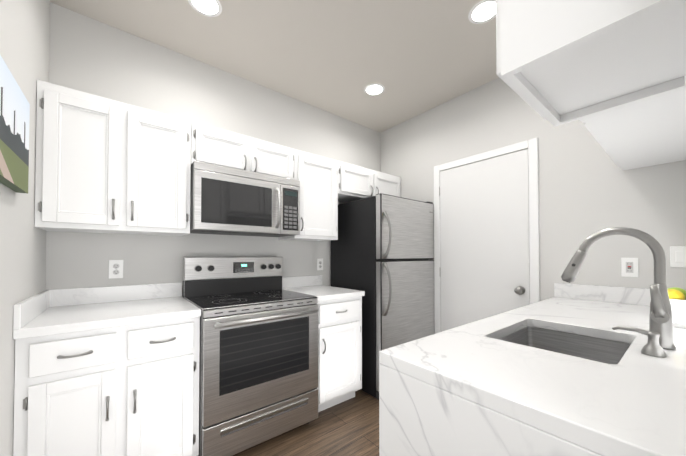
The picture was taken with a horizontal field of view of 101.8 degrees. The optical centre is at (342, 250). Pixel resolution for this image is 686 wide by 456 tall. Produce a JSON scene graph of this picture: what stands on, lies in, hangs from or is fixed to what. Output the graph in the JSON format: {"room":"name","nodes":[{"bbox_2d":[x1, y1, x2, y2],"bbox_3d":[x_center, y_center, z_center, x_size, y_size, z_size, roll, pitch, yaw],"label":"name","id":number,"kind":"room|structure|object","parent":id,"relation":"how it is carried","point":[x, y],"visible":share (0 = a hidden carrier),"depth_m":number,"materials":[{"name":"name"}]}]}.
{"room":"kitchen","nodes":[
{"label":"kitchen","id":0,"kind":"room"},
{"bbox_2d":[0,0,49,455],"bbox_3d":[-0.382,-0.138,-0.165,0.150,2.700,4.450,1,-1,-39],"label":"wall","id":1,"kind":"structure","parent":0,"point":[24,39],"depth_m":1.17,"materials":[{"name":"grey paint"}]},
{"bbox_2d":[0,55,29,193],"bbox_3d":[-1.046,-0.426,0.814,0.032,0.370,0.840,1,-1,-39],"label":"picture","id":2,"kind":"object","parent":1,"relation":"attached to","point":[14,134],"visible":1,"depth_m":0.98,"materials":[{"name":"multicoloured"}]},
{"bbox_2d":[46,2,380,296],"bbox_3d":[-0.678,-0.095,2.548,3.090,2.700,0.150,1,-1,-39],"label":"wall","id":3,"kind":"structure","parent":0,"point":[91,56],"depth_m":2.01,"materials":[{"name":"grey paint"}]},
{"bbox_2d":[35,79,190,235],"bbox_3d":[-1.337,-0.481,1.697,0.684,0.735,0.357,1,-1,-39],"label":"upper cabinet","id":4,"kind":"object","parent":3,"relation":"attached to","point":[105,165],"visible":1,"depth_m":1.54,"materials":[{"name":"white wood"}]},
{"bbox_2d":[108,260,122,278],"bbox_3d":[-1.469,0.119,1.805,0.074,0.119,0.010,1,-1,-39],"label":"electrical outlet","id":5,"kind":"object","parent":3,"relation":"attached to","point":[115,268],"visible":1,"depth_m":1.80,"materials":[{"name":"white plastic"}]},
{"bbox_2d":[191,121,294,179],"bbox_3d":[-0.772,-0.702,2.154,0.757,0.279,0.357,1,-1,-39],"label":"upper cabinet","id":6,"kind":"object","parent":3,"relation":"attached to","point":[216,146],"visible":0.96,"depth_m":2.00,"materials":[{"name":"white painted wood"},{"name":"brushed nickel"}]},
{"bbox_2d":[190,161,299,236],"bbox_3d":[-0.741,-0.343,2.110,0.756,0.434,0.452,1,-1,-39],"label":"microwave","id":7,"kind":"object","parent":6,"relation":"attached to","point":[224,200],"visible":0.98,"depth_m":1.93,"materials":[{"name":"silver metal"}]},
{"bbox_2d":[278,149,337,240],"bbox_3d":[-0.302,-0.468,2.529,0.446,0.735,0.357,1,-1,-39],"label":"upper cabinet","id":8,"kind":"object","parent":3,"relation":"attached to","point":[316,176],"visible":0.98,"depth_m":2.42,"materials":[{"name":"white wood"}]},
{"bbox_2d":[317,259,322,270],"bbox_3d":[-0.230,0.139,2.801,0.074,0.119,0.010,1,-1,-39],"label":"electrical outlet","id":9,"kind":"object","parent":3,"relation":"attached to","point":[319,264],"visible":1,"depth_m":2.80,"materials":[{"name":"white plastic"}]},
{"bbox_2d":[338,161,400,201],"bbox_3d":[0.221,-0.677,2.952,0.891,0.304,0.357,1,-1,-39],"label":"upper cabinet","id":10,"kind":"object","parent":3,"relation":"attached to","point":[355,182],"visible":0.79,"depth_m":2.77,"materials":[{"name":"white wood"}]},
{"bbox_2d":[50,0,498,132],"bbox_3d":[0.716,-1.522,0.837,3.090,0.100,4.600,1,-1,-39],"label":"ceiling","id":11,"kind":"structure","parent":0,"point":[414,58],"depth_m":1.97,"materials":[{"name":"grey paint"}]},
{"bbox_2d":[188,0,221,16],"bbox_3d":[-0.814,-1.456,1.646,0.184,0.005,0.184,1,-1,-39],"label":"recessed light","id":12,"kind":"object","parent":11,"relation":"in","point":[208,7],"visible":1,"depth_m":1.67,"materials":[{"name":"white"}]},
{"bbox_2d":[364,83,384,95],"bbox_3d":[0.282,-1.443,2.501,0.184,0.005,0.184,1,-1,-39],"label":"recessed light","id":13,"kind":"object","parent":11,"relation":"in","point":[374,88],"visible":1,"depth_m":2.50,"materials":[{"name":"white"}]},
{"bbox_2d":[468,0,495,23],"bbox_3d":[0.863,-1.455,1.698,0.184,0.005,0.184,1,-1,-39],"label":"recessed light","id":14,"kind":"object","parent":11,"relation":"in","point":[482,10],"visible":0.88,"depth_m":1.70,"materials":[{"name":"white"}]},
{"bbox_2d":[232,389,378,455],"bbox_3d":[0.716,1.277,0.792,3.090,0.100,4.600,1,-1,-39],"label":"floor","id":15,"kind":"structure","parent":0,"point":[349,427],"depth_m":1.88,"materials":[{"name":"brown wood"}]},
{"bbox_2d":[13,317,199,455],"bbox_3d":[-1.244,0.802,1.561,0.684,0.875,0.653,1,-1,-39],"label":"base cabinet","id":16,"kind":"object","parent":15,"relation":"on","point":[130,390],"visible":0.98,"depth_m":1.31,"materials":[{"name":"white wood"}]},
{"bbox_2d":[13,283,200,339],"bbox_3d":[-1.250,0.294,1.577,0.686,0.139,0.636,1,-1,-39],"label":"countertop","id":17,"kind":"structure","parent":16,"relation":"on","point":[54,312],"depth_m":1.51,"materials":[{"name":"white stone"}]},
{"bbox_2d":[182,257,317,455],"bbox_3d":[-0.649,0.646,1.980,0.757,1.200,0.703,1,-1,-39],"label":"range","id":18,"kind":"object","parent":15,"relation":"on","point":[258,367],"visible":0.98,"depth_m":1.76,"materials":[{"name":"silver metal"}]},
{"bbox_2d":[317,296,361,411],"bbox_3d":[-0.198,0.815,2.402,0.470,0.875,0.653,1,-1,-39],"label":"base cabinet","id":19,"kind":"object","parent":15,"relation":"on","point":[339,350],"visible":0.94,"depth_m":2.18,"materials":[{"name":"white wood"}]},
{"bbox_2d":[282,275,364,301],"bbox_3d":[-0.202,0.307,2.419,0.473,0.139,0.636,1,-1,-39],"label":"countertop","id":20,"kind":"structure","parent":19,"relation":"on","point":[312,285],"depth_m":2.51,"materials":[{"name":"white stone"}]},
{"bbox_2d":[331,193,434,399],"bbox_3d":[0.414,0.388,2.785,0.770,1.742,0.768,1,-1,-39],"label":"fridge","id":21,"kind":"object","parent":15,"relation":"on","point":[382,249],"visible":0.65,"depth_m":2.47,"materials":[{"name":"silver metal"}]},
{"bbox_3d":[1.038,0.796,1.201,1.780,0.875,0.622,1,-1,-39],"label":"base cabinet","id":22,"kind":"object","parent":15,"relation":"on","visible":0},
{"bbox_2d":[379,283,685,455],"bbox_3d":[1.020,0.726,1.192,1.824,1.015,0.631,1,-1,-39],"label":"countertop","id":23,"kind":"structure","parent":22,"relation":"on","point":[477,388],"depth_m":0.71,"materials":[{"name":"white stone"}]},
{"bbox_2d":[498,327,630,363],"bbox_3d":[0.813,0.460,1.040,0.517,0.207,0.407,1,-1,-39],"label":"sink basin","id":24,"kind":"object","parent":23,"relation":"in","point":[598,350],"visible":0.04,"depth_m":1.20,"materials":[{"name":"metal"}]},
{"bbox_2d":[561,227,675,349],"bbox_3d":[0.957,0.115,0.996,0.089,0.399,0.294,1,-1,-39],"label":"faucet","id":25,"kind":"object","parent":23,"relation":"on","point":[660,320],"visible":0.96,"depth_m":0.91,"materials":[{"name":"silver metal"}]},
{"bbox_2d":[612,326,666,357],"bbox_3d":[0.914,0.276,0.865,0.052,0.072,0.116,1,-1,-39],"label":"soap dispenser","id":26,"kind":"object","parent":23,"relation":"on","point":[652,347],"visible":1,"depth_m":0.83,"materials":[{"name":"silver metal"}]},
{"bbox_2d":[667,287,685,327],"bbox_3d":[1.478,0.240,1.241,0.260,0.157,0.077,1,-1,-39],"label":"fruit bowl","id":27,"kind":"object","parent":23,"relation":"on","point":[677,296],"visible":0.71,"depth_m":1.16,"materials":[{"name":"white ceramic"}]},
{"bbox_2d":[381,77,685,326],"bbox_3d":[1.897,-0.109,1.668,0.120,2.700,4.450,1,-1,-39],"label":"wall","id":28,"kind":"structure","parent":0,"point":[588,186],"depth_m":1.98,"materials":[{"name":"grey paint"}]},
{"bbox_2d":[439,149,529,331],"bbox_3d":[1.178,0.230,2.426,0.100,2.029,0.766,1,-1,-39],"label":"door","id":29,"kind":"structure","parent":28,"relation":"in","point":[484,240],"depth_m":2.40,"materials":[{"name":"white paint"}]},
{"bbox_2d":[434,138,539,333],"bbox_3d":[1.190,0.202,2.432,0.016,2.102,0.889,1,-1,-39],"label":"door frame","id":30,"kind":"structure","parent":28,"relation":"attached to","point":[531,145],"depth_m":2.16,"materials":[{"name":"white wood"}]},
{"bbox_2d":[621,258,637,276],"bbox_3d":[1.767,0.102,1.720,0.010,0.119,0.074,1,-1,-39],"label":"outlet","id":31,"kind":"object","parent":28,"relation":"attached to","point":[629,267],"visible":1,"depth_m":1.72,"materials":[{"name":"white plastic"}]},
{"bbox_2d":[670,246,685,267],"bbox_3d":[1.893,0.034,1.565,0.010,0.119,0.074,1,-1,-39],"label":"switch plate","id":32,"kind":"object","parent":28,"relation":"attached to","point":[677,256],"visible":1,"depth_m":1.57,"materials":[{"name":"white plastic"}]},
{"bbox_3d":[1.239,-0.121,0.898,1.870,2.700,0.120,1,-1,-39],"label":"wall","id":33,"kind":"structure","parent":0,"visible":0},
{"bbox_2d":[496,0,685,126],"bbox_3d":[0.579,-0.760,0.644,0.390,0.750,0.291,1,-1,-39],"label":"upper cabinet","id":34,"kind":"object","parent":33,"relation":"attached to","point":[559,62],"visible":1,"depth_m":0.59,"materials":[{"name":"white wood"}]},
{"bbox_2d":[580,88,685,123],"bbox_3d":[0.940,-0.823,0.936,0.534,0.615,0.291,1,-1,-39],"label":"upper cabinet","id":35,"kind":"object","parent":33,"relation":"attached to","point":[676,95],"depth_m":1.00,"materials":[{"name":"white wood"}]},
{"bbox_2d":[584,96,685,151],"bbox_3d":[1.284,-0.818,1.213,0.596,0.615,0.291,1,-1,-39],"label":"upper cabinet","id":36,"kind":"object","parent":33,"relation":"attached to","point":[647,132],"depth_m":1.16,"materials":[{"name":"white wood"}]},
{"bbox_2d":[606,136,685,170],"bbox_3d":[1.628,-0.814,1.489,0.534,0.615,0.291,1,-1,-39],"label":"upper cabinet","id":37,"kind":"object","parent":33,"relation":"attached to","point":[668,151],"depth_m":1.47,"materials":[{"name":"white wood"}]}
]}

